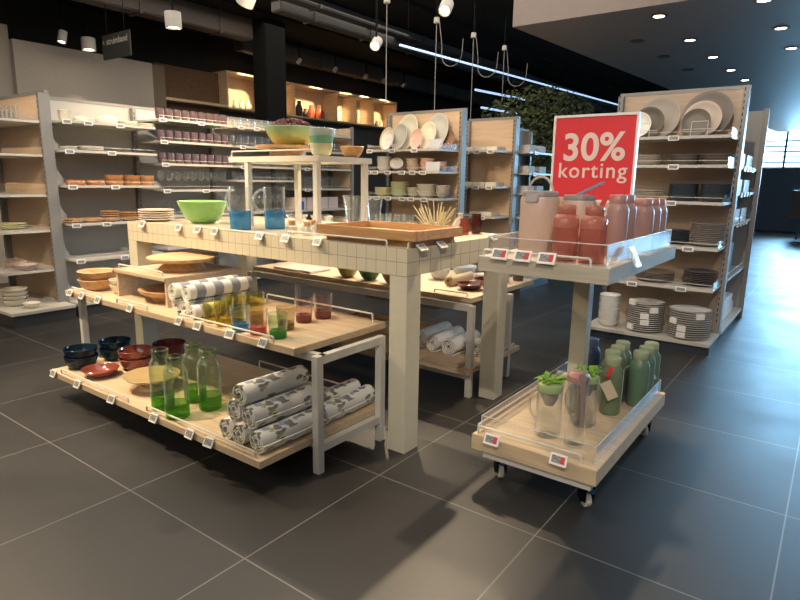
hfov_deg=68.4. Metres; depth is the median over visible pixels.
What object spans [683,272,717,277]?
plate
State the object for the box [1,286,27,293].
bowl
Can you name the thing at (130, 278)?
display riser
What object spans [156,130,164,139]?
tumbler
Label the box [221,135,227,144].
tumbler
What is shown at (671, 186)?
bowl
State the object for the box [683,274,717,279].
plate
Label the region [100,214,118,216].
wooden plate
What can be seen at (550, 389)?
jug
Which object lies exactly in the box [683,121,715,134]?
plate rack
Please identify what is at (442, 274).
bowl
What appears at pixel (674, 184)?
bowl
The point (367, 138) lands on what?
wall
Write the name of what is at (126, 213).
wooden plate
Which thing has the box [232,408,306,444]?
rolled towel
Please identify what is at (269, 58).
column
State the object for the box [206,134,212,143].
tumbler
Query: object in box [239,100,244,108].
vase
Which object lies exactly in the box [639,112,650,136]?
plate
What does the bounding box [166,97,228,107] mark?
ledge
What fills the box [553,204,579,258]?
lidded jar
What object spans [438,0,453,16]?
spotlight
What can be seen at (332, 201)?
box
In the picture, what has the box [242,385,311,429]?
rolled towel
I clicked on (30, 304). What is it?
bowl
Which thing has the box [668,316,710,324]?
plate
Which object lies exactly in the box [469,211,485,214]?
pack
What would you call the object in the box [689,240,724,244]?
plate
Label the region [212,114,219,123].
tumbler
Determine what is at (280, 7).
duct
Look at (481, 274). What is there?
saucer
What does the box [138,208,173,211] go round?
plate
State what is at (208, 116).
tumbler
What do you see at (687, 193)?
bowl
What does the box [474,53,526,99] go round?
tube light
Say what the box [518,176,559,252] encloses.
canister
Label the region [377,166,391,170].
bowl
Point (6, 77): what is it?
wall
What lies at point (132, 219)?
wooden plate
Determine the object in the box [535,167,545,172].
box
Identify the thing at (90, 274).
bowl
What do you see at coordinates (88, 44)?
spotlight
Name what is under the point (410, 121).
plate
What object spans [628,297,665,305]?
plate
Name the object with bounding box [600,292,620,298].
bowl
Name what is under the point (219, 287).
rolled towel
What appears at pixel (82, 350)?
bowl
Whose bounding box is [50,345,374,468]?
shelf
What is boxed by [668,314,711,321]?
plate
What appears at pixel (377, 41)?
spotlight
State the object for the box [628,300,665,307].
plate
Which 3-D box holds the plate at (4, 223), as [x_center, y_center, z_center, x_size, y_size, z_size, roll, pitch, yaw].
[-3.808,-0.746,5.785,0.240,0.023,0.240,9,14,36]
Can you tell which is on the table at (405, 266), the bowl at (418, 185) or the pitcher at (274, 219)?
the pitcher at (274, 219)
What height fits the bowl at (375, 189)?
0.042 m
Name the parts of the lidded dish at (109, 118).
lid, dish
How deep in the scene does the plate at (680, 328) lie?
4.96 m
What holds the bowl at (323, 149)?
on the display riser at (316, 160)
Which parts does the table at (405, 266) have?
leg, wire rail, leg, wire rail, leg, leg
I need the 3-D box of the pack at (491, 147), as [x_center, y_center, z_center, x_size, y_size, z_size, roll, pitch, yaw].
[1.166,-1.831,7.139,0.150,0.050,0.240,9,14,36]
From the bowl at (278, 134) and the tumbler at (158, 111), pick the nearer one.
the bowl at (278, 134)
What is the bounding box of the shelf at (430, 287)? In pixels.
[253,261,533,302]
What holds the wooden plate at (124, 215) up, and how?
on the wooden plate at (123, 217)
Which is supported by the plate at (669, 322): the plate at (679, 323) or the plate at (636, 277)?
the plate at (679, 323)
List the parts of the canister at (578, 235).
lid, flip handle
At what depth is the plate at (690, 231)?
4.87 m
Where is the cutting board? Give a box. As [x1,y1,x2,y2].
[422,352,464,368]
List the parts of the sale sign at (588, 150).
frame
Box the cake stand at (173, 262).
[146,252,216,272]
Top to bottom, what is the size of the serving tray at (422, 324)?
0.050 m
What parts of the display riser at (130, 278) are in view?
wire rail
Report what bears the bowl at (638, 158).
on the bowl at (639, 162)
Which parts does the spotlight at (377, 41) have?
stem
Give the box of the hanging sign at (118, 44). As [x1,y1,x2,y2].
[102,0,131,60]
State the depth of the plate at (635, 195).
5.13 m
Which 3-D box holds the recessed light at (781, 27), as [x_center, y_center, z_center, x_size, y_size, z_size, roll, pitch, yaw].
[3.967,-2.829,6.129,0.164,0.005,0.164,9,14,36]
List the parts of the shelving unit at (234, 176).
shelf, shelf, shelf, shelf, panel, price rail, rail, price rail, shelf, price rail, price rail, price rail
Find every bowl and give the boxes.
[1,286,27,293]
[2,290,27,297]
[2,294,28,300]
[2,297,28,305]
[5,261,27,267]
[15,263,37,270]
[23,301,40,307]
[58,114,71,116]
[62,343,97,358]
[63,352,97,369]
[66,180,85,184]
[76,268,114,280]
[77,276,115,290]
[80,362,119,378]
[85,180,104,184]
[98,336,130,350]
[99,344,130,360]
[105,175,122,179]
[105,180,123,184]
[108,278,116,285]
[109,284,117,293]
[117,344,152,360]
[118,354,152,370]
[123,175,139,179]
[124,180,140,184]
[138,283,165,302]
[140,175,153,179]
[140,180,153,184]
[152,338,185,360]
[177,200,226,223]
[264,125,314,144]
[308,127,333,135]
[309,135,333,143]
[310,143,332,155]
[337,268,356,277]
[340,146,363,157]
[359,271,379,280]
[375,187,391,188]
[375,189,390,190]
[375,191,391,192]
[375,192,390,195]
[377,156,391,158]
[377,161,389,163]
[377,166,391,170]
[382,274,389,283]
[391,182,408,183]
[391,184,408,186]
[391,187,407,188]
[391,189,407,191]
[391,192,406,196]
[406,158,419,160]
[406,161,419,163]
[406,164,419,166]
[406,167,419,170]
[407,192,418,196]
[416,184,437,186]
[416,187,436,190]
[416,190,436,197]
[420,158,435,160]
[430,268,449,279]
[436,185,449,188]
[436,188,449,191]
[436,192,449,197]
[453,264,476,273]
[457,281,483,290]
[474,277,483,284]
[598,311,619,317]
[598,314,619,320]
[598,317,618,326]
[599,299,620,304]
[599,302,620,308]
[599,305,620,311]
[599,308,619,314]
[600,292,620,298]
[600,296,620,301]
[637,155,662,156]
[637,157,661,159]
[637,160,662,164]
[668,160,698,164]
[668,192,697,194]
[668,194,697,200]
[669,154,699,156]
[669,157,699,159]
[669,183,698,185]
[669,185,698,187]
[669,188,698,189]
[669,190,698,191]
[700,156,733,159]
[700,188,731,190]
[700,190,731,192]
[700,192,731,194]
[700,195,731,201]
[701,154,734,156]
[701,159,732,164]
[701,184,732,185]
[701,186,732,188]
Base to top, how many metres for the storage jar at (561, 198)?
0.250 m
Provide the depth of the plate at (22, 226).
5.73 m
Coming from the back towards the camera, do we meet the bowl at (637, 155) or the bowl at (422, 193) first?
the bowl at (422, 193)
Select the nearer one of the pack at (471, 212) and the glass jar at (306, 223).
the glass jar at (306, 223)
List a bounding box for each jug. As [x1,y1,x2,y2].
[534,371,567,435]
[571,364,602,426]
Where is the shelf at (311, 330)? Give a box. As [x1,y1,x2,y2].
[65,288,385,355]
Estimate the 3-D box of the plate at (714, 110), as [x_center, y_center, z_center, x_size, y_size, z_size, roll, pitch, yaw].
[2.515,-1.510,4.896,0.294,0.289,0.078,9,14,36]
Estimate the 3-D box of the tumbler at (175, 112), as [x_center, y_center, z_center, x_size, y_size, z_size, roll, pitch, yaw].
[-2.489,-2.056,6.551,0.088,0.115,0.088,-5,13,-27]
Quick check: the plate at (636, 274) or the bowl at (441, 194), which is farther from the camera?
the bowl at (441, 194)
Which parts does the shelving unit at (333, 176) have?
panel, shelf, price rail, price rail, price rail, panel, price rail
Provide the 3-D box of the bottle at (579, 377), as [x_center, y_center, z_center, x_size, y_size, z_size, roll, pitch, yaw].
[0.781,0.477,2.597,0.100,0.351,0.095,9,14,36]
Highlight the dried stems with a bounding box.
[413,200,455,224]
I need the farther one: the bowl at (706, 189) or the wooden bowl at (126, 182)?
the wooden bowl at (126, 182)
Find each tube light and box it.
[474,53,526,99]
[480,54,518,113]
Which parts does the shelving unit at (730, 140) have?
price rail, shelf, price rail, price rail, shelf, price rail, shelf, rail, shelf, shelf, price rail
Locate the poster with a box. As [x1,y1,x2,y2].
[553,114,636,199]
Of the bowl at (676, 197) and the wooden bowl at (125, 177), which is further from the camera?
the wooden bowl at (125, 177)
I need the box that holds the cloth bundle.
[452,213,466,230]
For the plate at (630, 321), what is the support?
on the plate at (626, 321)
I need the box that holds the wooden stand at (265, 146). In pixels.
[255,144,310,155]
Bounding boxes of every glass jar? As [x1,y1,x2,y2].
[286,220,295,233]
[302,221,312,235]
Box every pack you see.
[465,182,473,185]
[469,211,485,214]
[473,182,484,185]
[481,211,499,215]
[485,182,503,186]
[486,146,505,150]
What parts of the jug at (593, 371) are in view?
glass, lid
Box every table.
[127,216,509,453]
[247,261,533,397]
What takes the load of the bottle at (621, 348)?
on the trolley
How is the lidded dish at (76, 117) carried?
on the shelving unit at (100, 244)
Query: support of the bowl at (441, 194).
on the shelving unit at (455, 156)
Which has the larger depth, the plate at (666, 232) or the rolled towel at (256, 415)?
the plate at (666, 232)
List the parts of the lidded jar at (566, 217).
lid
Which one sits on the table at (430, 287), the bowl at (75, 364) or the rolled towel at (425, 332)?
the rolled towel at (425, 332)
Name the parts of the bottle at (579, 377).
lid, hinge knob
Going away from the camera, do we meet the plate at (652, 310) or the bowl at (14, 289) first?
the plate at (652, 310)
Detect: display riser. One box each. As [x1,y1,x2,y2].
[114,262,241,307]
[229,149,371,232]
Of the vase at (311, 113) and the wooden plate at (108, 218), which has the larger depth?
the vase at (311, 113)
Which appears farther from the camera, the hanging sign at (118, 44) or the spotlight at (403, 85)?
the spotlight at (403, 85)
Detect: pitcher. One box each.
[228,188,250,229]
[263,187,284,228]
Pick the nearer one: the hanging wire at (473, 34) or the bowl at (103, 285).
the bowl at (103, 285)
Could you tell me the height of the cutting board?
0.020 m
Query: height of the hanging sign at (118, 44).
0.910 m
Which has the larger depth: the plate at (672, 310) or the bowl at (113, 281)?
the plate at (672, 310)
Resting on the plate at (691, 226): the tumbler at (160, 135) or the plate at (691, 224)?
the plate at (691, 224)
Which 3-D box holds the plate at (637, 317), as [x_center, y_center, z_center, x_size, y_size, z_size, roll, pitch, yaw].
[2.198,0.146,5.279,0.311,0.029,0.311,-3,12,-18]
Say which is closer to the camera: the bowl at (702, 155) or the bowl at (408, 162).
the bowl at (702, 155)
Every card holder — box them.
[426,162,439,170]
[428,139,442,148]
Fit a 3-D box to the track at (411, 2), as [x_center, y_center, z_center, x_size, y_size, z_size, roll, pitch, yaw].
[1.769,-4.325,9.883,0.040,0.039,17.000,9,14,36]
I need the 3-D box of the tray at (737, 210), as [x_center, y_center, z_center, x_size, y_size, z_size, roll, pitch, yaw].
[3.007,-0.802,5.563,0.300,0.120,0.400,9,14,36]
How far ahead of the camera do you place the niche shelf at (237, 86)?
11.97 m
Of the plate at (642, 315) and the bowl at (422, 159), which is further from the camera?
the bowl at (422, 159)
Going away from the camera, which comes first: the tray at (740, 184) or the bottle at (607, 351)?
the bottle at (607, 351)
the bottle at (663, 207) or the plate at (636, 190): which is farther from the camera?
the plate at (636, 190)
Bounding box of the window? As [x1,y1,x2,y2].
[762,129,799,167]
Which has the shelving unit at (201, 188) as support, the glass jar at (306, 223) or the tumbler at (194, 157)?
the tumbler at (194, 157)
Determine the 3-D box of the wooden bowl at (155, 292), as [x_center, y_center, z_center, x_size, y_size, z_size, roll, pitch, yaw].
[-1.455,-0.043,3.757,0.400,0.078,0.400,9,14,36]
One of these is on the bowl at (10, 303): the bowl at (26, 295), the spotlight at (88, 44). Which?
the bowl at (26, 295)
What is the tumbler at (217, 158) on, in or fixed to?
on the shelving unit at (201, 188)
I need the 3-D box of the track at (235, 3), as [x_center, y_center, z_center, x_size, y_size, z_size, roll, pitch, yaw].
[0.164,-4.587,11.047,0.040,0.039,17.000,9,14,36]
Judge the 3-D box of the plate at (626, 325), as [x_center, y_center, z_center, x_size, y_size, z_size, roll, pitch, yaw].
[2.197,0.255,5.301,0.311,0.029,0.311,12,16,43]
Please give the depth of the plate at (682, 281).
5.00 m
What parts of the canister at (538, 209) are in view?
lid, handle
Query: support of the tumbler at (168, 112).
on the shelving unit at (201, 188)
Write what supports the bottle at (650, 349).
on the trolley
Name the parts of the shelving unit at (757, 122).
shelf, price rail, price rail, panel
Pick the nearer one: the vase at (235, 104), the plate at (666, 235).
the plate at (666, 235)
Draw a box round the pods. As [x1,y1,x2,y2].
[272,118,311,126]
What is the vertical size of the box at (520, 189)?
0.090 m
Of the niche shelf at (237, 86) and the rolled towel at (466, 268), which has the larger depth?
the niche shelf at (237, 86)
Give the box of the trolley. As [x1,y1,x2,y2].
[471,229,675,506]
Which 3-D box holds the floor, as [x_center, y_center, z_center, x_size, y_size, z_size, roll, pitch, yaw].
[5.266,0.034,7.439,18.200,0.100,26.400,9,14,36]
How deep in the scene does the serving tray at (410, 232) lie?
3.09 m
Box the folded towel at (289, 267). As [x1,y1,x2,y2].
[273,264,329,273]
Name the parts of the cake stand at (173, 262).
plate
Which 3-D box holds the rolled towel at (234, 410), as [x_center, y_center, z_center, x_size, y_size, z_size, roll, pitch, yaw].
[-0.656,0.483,2.876,0.102,0.113,0.389,9,14,35]
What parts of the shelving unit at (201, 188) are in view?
shelf, shelf, rail, shelf, price rail, shelf, shelf, price rail, price rail, price rail, price rail, price rail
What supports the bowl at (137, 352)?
on the bowl at (128, 365)
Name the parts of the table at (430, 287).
leg, leg, wire rail, leg, leg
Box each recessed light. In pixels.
[630,39,643,42]
[650,14,667,18]
[682,38,697,41]
[706,56,719,58]
[753,0,773,2]
[772,26,789,30]
[783,47,798,49]
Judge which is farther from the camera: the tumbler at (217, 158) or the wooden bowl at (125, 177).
the tumbler at (217, 158)
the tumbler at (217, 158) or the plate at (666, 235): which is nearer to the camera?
the plate at (666, 235)
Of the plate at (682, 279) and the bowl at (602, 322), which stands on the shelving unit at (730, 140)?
the bowl at (602, 322)
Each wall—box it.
[0,0,553,149]
[0,24,14,283]
[9,39,154,107]
[220,111,551,221]
[754,168,799,231]
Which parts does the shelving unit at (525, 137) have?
panel, shelf, shelf, price rail, price rail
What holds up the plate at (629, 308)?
on the plate at (662, 313)
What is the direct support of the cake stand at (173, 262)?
on the display riser at (130, 278)
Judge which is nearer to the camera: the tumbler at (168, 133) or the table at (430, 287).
the table at (430, 287)
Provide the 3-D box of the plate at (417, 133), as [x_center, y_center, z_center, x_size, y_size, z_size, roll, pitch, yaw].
[0.183,-1.784,6.510,0.066,0.220,0.224,-8,14,-36]
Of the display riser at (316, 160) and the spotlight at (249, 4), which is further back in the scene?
the spotlight at (249, 4)
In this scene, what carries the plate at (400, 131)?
on the shelving unit at (455, 156)
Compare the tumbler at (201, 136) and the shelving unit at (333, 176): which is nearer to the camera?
the tumbler at (201, 136)
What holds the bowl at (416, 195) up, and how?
on the shelving unit at (455, 156)
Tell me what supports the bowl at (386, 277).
on the table at (430, 287)
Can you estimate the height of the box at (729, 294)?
0.100 m
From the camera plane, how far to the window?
18.18 m
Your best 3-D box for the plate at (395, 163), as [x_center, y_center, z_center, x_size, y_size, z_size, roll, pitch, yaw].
[-0.037,-1.554,6.691,0.170,0.127,0.036,7,13,26]
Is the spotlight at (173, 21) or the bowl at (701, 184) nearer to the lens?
the bowl at (701, 184)
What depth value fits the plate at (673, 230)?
5.13 m
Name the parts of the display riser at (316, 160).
leg, wire rail, leg, leg, leg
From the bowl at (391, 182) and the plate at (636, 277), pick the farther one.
the bowl at (391, 182)
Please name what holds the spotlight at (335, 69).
hanging from the ceiling at (491, 15)
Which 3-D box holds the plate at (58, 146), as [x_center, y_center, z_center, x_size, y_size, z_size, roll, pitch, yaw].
[-3.258,-1.492,5.769,0.170,0.023,0.170,9,14,36]
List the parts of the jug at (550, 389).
glass, lid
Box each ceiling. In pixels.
[48,0,669,114]
[513,0,799,131]
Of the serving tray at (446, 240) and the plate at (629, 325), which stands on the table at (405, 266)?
the serving tray at (446, 240)
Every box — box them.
[282,197,305,209]
[306,197,312,209]
[311,196,327,208]
[321,196,337,208]
[516,186,533,192]
[517,166,534,172]
[519,145,535,151]
[534,186,542,190]
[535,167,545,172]
[536,146,545,152]
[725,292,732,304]
[725,295,728,307]
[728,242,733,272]
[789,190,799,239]
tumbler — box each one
[155,107,162,117]
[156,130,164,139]
[157,152,165,162]
[163,108,171,118]
[165,130,172,140]
[166,153,174,162]
[172,109,180,119]
[173,131,181,140]
[175,153,182,163]
[180,110,188,120]
[182,132,189,141]
[183,154,190,163]
[189,111,196,121]
[190,132,197,142]
[191,154,198,163]
[197,112,204,121]
[198,133,205,142]
[199,154,206,163]
[205,113,211,122]
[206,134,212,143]
[207,155,213,164]
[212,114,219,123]
[213,134,220,143]
[214,155,221,164]
[220,115,226,124]
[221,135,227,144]
[221,156,228,164]
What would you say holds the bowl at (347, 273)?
on the table at (430, 287)
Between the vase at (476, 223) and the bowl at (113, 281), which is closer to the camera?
the vase at (476, 223)
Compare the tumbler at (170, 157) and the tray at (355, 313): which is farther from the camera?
the tumbler at (170, 157)
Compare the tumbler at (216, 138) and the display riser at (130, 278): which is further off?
the tumbler at (216, 138)
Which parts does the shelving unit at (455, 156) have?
price rail, price rail, price rail, shelf, shelf, shelf, panel, rail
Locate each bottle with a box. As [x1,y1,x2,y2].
[148,347,174,392]
[163,355,189,401]
[182,341,206,385]
[197,347,221,394]
[563,370,589,444]
[587,337,600,390]
[598,349,621,402]
[598,355,622,415]
[600,195,628,256]
[611,344,626,399]
[616,340,631,394]
[619,194,636,253]
[626,349,649,407]
[634,198,654,251]
[639,345,655,401]
[644,341,660,395]
[646,198,660,249]
[658,198,666,247]
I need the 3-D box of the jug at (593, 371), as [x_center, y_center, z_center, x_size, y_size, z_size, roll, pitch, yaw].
[0.891,0.458,2.842,0.159,0.293,0.128,-10,16,-44]
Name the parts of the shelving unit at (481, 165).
price rail, price rail, shelf, shelf, rail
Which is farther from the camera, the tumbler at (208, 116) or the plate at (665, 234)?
the tumbler at (208, 116)
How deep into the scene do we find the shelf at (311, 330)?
3.22 m
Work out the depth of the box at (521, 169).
7.51 m
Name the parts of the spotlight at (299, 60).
stem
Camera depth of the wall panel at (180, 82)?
9.57 m
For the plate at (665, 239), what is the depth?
5.07 m
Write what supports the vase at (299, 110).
in the niche shelf at (237, 86)
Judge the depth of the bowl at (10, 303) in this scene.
5.65 m
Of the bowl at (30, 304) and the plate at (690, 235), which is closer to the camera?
the plate at (690, 235)
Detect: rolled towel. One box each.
[168,275,238,300]
[172,297,183,313]
[180,290,249,316]
[181,276,253,302]
[188,301,225,319]
[219,416,242,438]
[227,386,300,420]
[232,365,308,405]
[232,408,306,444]
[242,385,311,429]
[250,408,326,453]
[307,378,360,409]
[324,384,374,423]
[419,321,451,346]
[426,326,464,351]
[442,330,480,355]
[444,271,473,285]
[474,336,480,356]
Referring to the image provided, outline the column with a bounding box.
[252,18,286,121]
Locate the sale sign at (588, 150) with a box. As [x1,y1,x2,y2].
[550,111,640,249]
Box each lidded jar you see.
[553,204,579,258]
[580,205,607,260]
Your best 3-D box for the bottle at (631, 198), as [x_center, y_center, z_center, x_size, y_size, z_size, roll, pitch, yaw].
[1.037,-0.351,2.725,0.100,0.270,0.100,9,14,36]
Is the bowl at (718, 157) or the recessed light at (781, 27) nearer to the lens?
the bowl at (718, 157)
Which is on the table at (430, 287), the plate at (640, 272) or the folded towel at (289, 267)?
the folded towel at (289, 267)
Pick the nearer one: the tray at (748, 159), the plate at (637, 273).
the plate at (637, 273)
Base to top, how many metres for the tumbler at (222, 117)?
0.115 m
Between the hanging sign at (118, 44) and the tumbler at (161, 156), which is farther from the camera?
the hanging sign at (118, 44)
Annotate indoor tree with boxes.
[481,84,593,187]
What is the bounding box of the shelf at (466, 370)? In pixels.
[305,305,519,375]
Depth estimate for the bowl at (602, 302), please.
5.34 m
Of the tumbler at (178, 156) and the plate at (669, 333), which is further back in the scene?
the tumbler at (178, 156)
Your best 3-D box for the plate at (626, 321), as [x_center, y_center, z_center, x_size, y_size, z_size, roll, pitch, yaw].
[2.199,0.218,5.293,0.311,0.029,0.311,12,16,43]
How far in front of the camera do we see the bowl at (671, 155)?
4.90 m
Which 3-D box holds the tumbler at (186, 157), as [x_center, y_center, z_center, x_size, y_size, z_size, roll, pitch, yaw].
[-2.433,-1.611,6.727,0.088,0.115,0.088,2,12,6]
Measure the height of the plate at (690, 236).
0.025 m
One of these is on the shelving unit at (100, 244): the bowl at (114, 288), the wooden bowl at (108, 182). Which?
the wooden bowl at (108, 182)
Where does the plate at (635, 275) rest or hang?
on the plate at (636, 277)
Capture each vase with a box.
[232,100,237,107]
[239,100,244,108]
[245,100,250,108]
[296,101,302,115]
[302,109,307,116]
[308,105,314,117]
[315,105,323,118]
[357,109,359,123]
[471,214,481,233]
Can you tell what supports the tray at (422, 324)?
on the serving tray at (422, 324)
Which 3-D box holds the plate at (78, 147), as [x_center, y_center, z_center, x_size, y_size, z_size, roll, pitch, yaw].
[-3.123,-1.528,5.952,0.230,0.023,0.230,9,14,36]
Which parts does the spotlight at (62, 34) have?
stem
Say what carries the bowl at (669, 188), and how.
on the bowl at (669, 190)
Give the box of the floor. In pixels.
[0,230,799,599]
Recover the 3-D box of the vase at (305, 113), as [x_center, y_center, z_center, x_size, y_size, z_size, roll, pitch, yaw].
[-1.865,-3.668,11.566,0.120,0.170,0.120,9,14,36]
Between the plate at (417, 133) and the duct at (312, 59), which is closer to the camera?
the plate at (417, 133)
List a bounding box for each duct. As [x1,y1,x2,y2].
[72,0,252,41]
[234,40,559,121]
[271,0,616,112]
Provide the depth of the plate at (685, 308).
5.10 m
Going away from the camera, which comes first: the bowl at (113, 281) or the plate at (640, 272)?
the bowl at (113, 281)
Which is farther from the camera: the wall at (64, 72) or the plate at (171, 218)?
the wall at (64, 72)
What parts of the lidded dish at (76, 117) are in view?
lid, dish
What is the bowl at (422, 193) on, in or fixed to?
on the shelving unit at (455, 156)
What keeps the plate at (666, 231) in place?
on the plate at (666, 232)
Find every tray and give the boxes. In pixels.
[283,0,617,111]
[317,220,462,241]
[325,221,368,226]
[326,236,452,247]
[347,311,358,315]
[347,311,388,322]
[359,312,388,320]
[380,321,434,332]
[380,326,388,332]
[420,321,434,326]
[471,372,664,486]
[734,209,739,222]
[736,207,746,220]
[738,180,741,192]
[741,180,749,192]
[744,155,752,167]
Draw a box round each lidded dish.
[73,114,87,120]
[95,114,117,123]
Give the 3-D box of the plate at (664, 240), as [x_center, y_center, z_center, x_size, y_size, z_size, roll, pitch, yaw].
[2.422,-0.504,5.151,0.200,0.023,0.200,9,14,36]
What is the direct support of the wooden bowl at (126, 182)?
on the shelving unit at (100, 244)
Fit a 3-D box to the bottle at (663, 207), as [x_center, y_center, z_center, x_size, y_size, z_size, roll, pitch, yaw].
[1.314,-0.398,3.027,0.100,0.250,0.100,9,14,36]
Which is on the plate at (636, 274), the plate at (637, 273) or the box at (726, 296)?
the plate at (637, 273)
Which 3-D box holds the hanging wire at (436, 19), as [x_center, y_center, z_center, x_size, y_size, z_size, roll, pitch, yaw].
[0.571,-2.990,6.897,0.380,1.500,0.075,6,12,23]
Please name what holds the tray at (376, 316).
on the serving tray at (378, 317)
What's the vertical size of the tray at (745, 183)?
0.120 m
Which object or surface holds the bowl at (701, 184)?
on the bowl at (718, 187)
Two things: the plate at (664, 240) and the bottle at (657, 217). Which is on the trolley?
the bottle at (657, 217)
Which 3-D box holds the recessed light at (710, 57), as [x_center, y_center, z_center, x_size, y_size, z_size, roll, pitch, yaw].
[4.025,-3.122,7.571,0.164,0.005,0.164,9,14,36]
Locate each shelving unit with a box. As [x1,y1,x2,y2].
[0,90,75,327]
[49,96,163,316]
[133,106,234,264]
[213,117,294,286]
[274,122,353,278]
[365,108,467,308]
[464,116,519,276]
[512,128,551,290]
[590,85,751,355]
[720,108,769,335]
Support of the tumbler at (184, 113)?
on the shelving unit at (201, 188)
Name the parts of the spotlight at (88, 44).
stem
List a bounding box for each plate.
[0,222,25,225]
[0,224,26,227]
[0,226,26,229]
[58,146,76,147]
[63,218,82,220]
[63,220,82,222]
[78,147,103,148]
[79,149,103,150]
[83,217,100,219]
[83,219,101,222]
[100,210,118,212]
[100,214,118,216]
[101,212,118,214]
[101,216,118,219]
[101,219,119,221]
[119,212,136,214]
[119,214,136,216]
[119,216,136,218]
[120,218,136,220]
[137,211,173,213]
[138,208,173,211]
[138,213,173,216]
[138,215,173,218]
[138,217,173,221]
[380,127,393,148]
[381,130,393,148]
[390,158,402,168]
[391,123,406,148]
[399,114,417,148]
[409,128,422,147]
[420,122,435,148]
[429,113,448,141]
[443,130,454,148]
[626,315,663,321]
[626,319,663,325]
[626,321,662,327]
[626,322,662,329]
[626,325,662,331]
[627,306,664,313]
[627,309,664,315]
[627,310,663,319]
[627,313,663,319]
[627,317,663,325]
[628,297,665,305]
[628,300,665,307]
[628,303,664,309]
[628,305,664,313]
[635,191,664,193]
[635,193,664,195]
[635,195,664,197]
[635,275,673,280]
[636,190,665,191]
[636,274,673,278]
[636,277,673,281]
[637,273,673,277]
[639,97,680,136]
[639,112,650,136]
[640,107,663,136]
[640,272,674,275]
[642,268,674,274]
[664,240,688,243]
[665,234,689,236]
[665,235,689,238]
[665,237,689,240]
[665,239,688,241]
[666,231,690,233]
[666,232,689,235]
[666,327,709,334]
[666,328,709,338]
[666,331,709,338]
[667,318,710,326]
[667,320,710,328]
[667,322,710,331]
[667,325,710,332]
[668,308,712,315]
[668,310,711,319]
[668,312,711,319]
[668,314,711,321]
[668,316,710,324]
[669,229,690,231]
[669,304,712,313]
[681,108,710,134]
[682,91,733,134]
[682,279,716,284]
[682,281,716,286]
[683,268,717,273]
[683,271,717,275]
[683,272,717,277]
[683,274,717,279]
[683,276,717,280]
[683,277,716,282]
[684,101,721,134]
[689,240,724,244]
[689,242,724,246]
[690,231,725,234]
[690,233,725,236]
[690,235,725,238]
[690,236,724,240]
[690,238,724,242]
[691,222,726,225]
[691,224,726,227]
[691,226,726,229]
[691,227,726,231]
[691,229,726,232]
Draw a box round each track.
[218,0,573,104]
[401,0,626,93]
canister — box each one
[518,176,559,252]
[559,182,604,255]
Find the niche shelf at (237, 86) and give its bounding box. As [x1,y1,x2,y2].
[211,70,396,129]
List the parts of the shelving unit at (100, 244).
rail, panel, shelf, shelf, shelf, price rail, shelf, price rail, price rail, price rail, price rail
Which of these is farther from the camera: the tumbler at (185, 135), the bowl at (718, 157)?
the tumbler at (185, 135)
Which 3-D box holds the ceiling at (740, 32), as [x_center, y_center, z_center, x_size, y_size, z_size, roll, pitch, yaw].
[10.758,-3.647,8.907,12.060,0.690,15.820,9,14,36]
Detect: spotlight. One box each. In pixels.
[57,0,67,43]
[81,3,95,51]
[164,0,181,29]
[236,0,255,9]
[296,43,301,64]
[333,53,337,72]
[363,61,367,78]
[370,0,382,50]
[381,66,385,83]
[401,71,405,87]
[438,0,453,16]
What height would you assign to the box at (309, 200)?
0.170 m
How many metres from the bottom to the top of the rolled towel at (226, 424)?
0.103 m
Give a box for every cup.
[513,275,523,280]
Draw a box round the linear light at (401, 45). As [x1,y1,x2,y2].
[399,2,628,104]
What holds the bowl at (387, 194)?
on the shelving unit at (455, 156)
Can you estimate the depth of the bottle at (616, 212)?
2.59 m
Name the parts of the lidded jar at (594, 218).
lid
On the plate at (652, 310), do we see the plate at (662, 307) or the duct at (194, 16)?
the plate at (662, 307)
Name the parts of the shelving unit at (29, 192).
shelf, shelf, shelf, rail, shelf, shelf, panel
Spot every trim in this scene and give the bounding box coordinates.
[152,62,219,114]
[152,64,166,108]
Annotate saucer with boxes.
[475,272,483,276]
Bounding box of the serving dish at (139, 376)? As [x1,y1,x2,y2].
[122,365,180,391]
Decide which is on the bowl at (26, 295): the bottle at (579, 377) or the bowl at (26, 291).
the bowl at (26, 291)
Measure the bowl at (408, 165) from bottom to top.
0.052 m
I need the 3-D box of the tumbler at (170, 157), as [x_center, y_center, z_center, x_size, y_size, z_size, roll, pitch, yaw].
[-2.559,-1.579,6.562,0.088,0.115,0.088,11,15,39]
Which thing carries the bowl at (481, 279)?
on the table at (430, 287)
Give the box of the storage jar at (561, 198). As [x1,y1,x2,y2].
[557,197,562,240]
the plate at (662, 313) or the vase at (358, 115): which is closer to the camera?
the plate at (662, 313)
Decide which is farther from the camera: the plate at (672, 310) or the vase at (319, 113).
the vase at (319, 113)
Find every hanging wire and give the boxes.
[384,0,389,78]
[434,0,463,109]
[470,0,498,118]
[502,12,527,94]

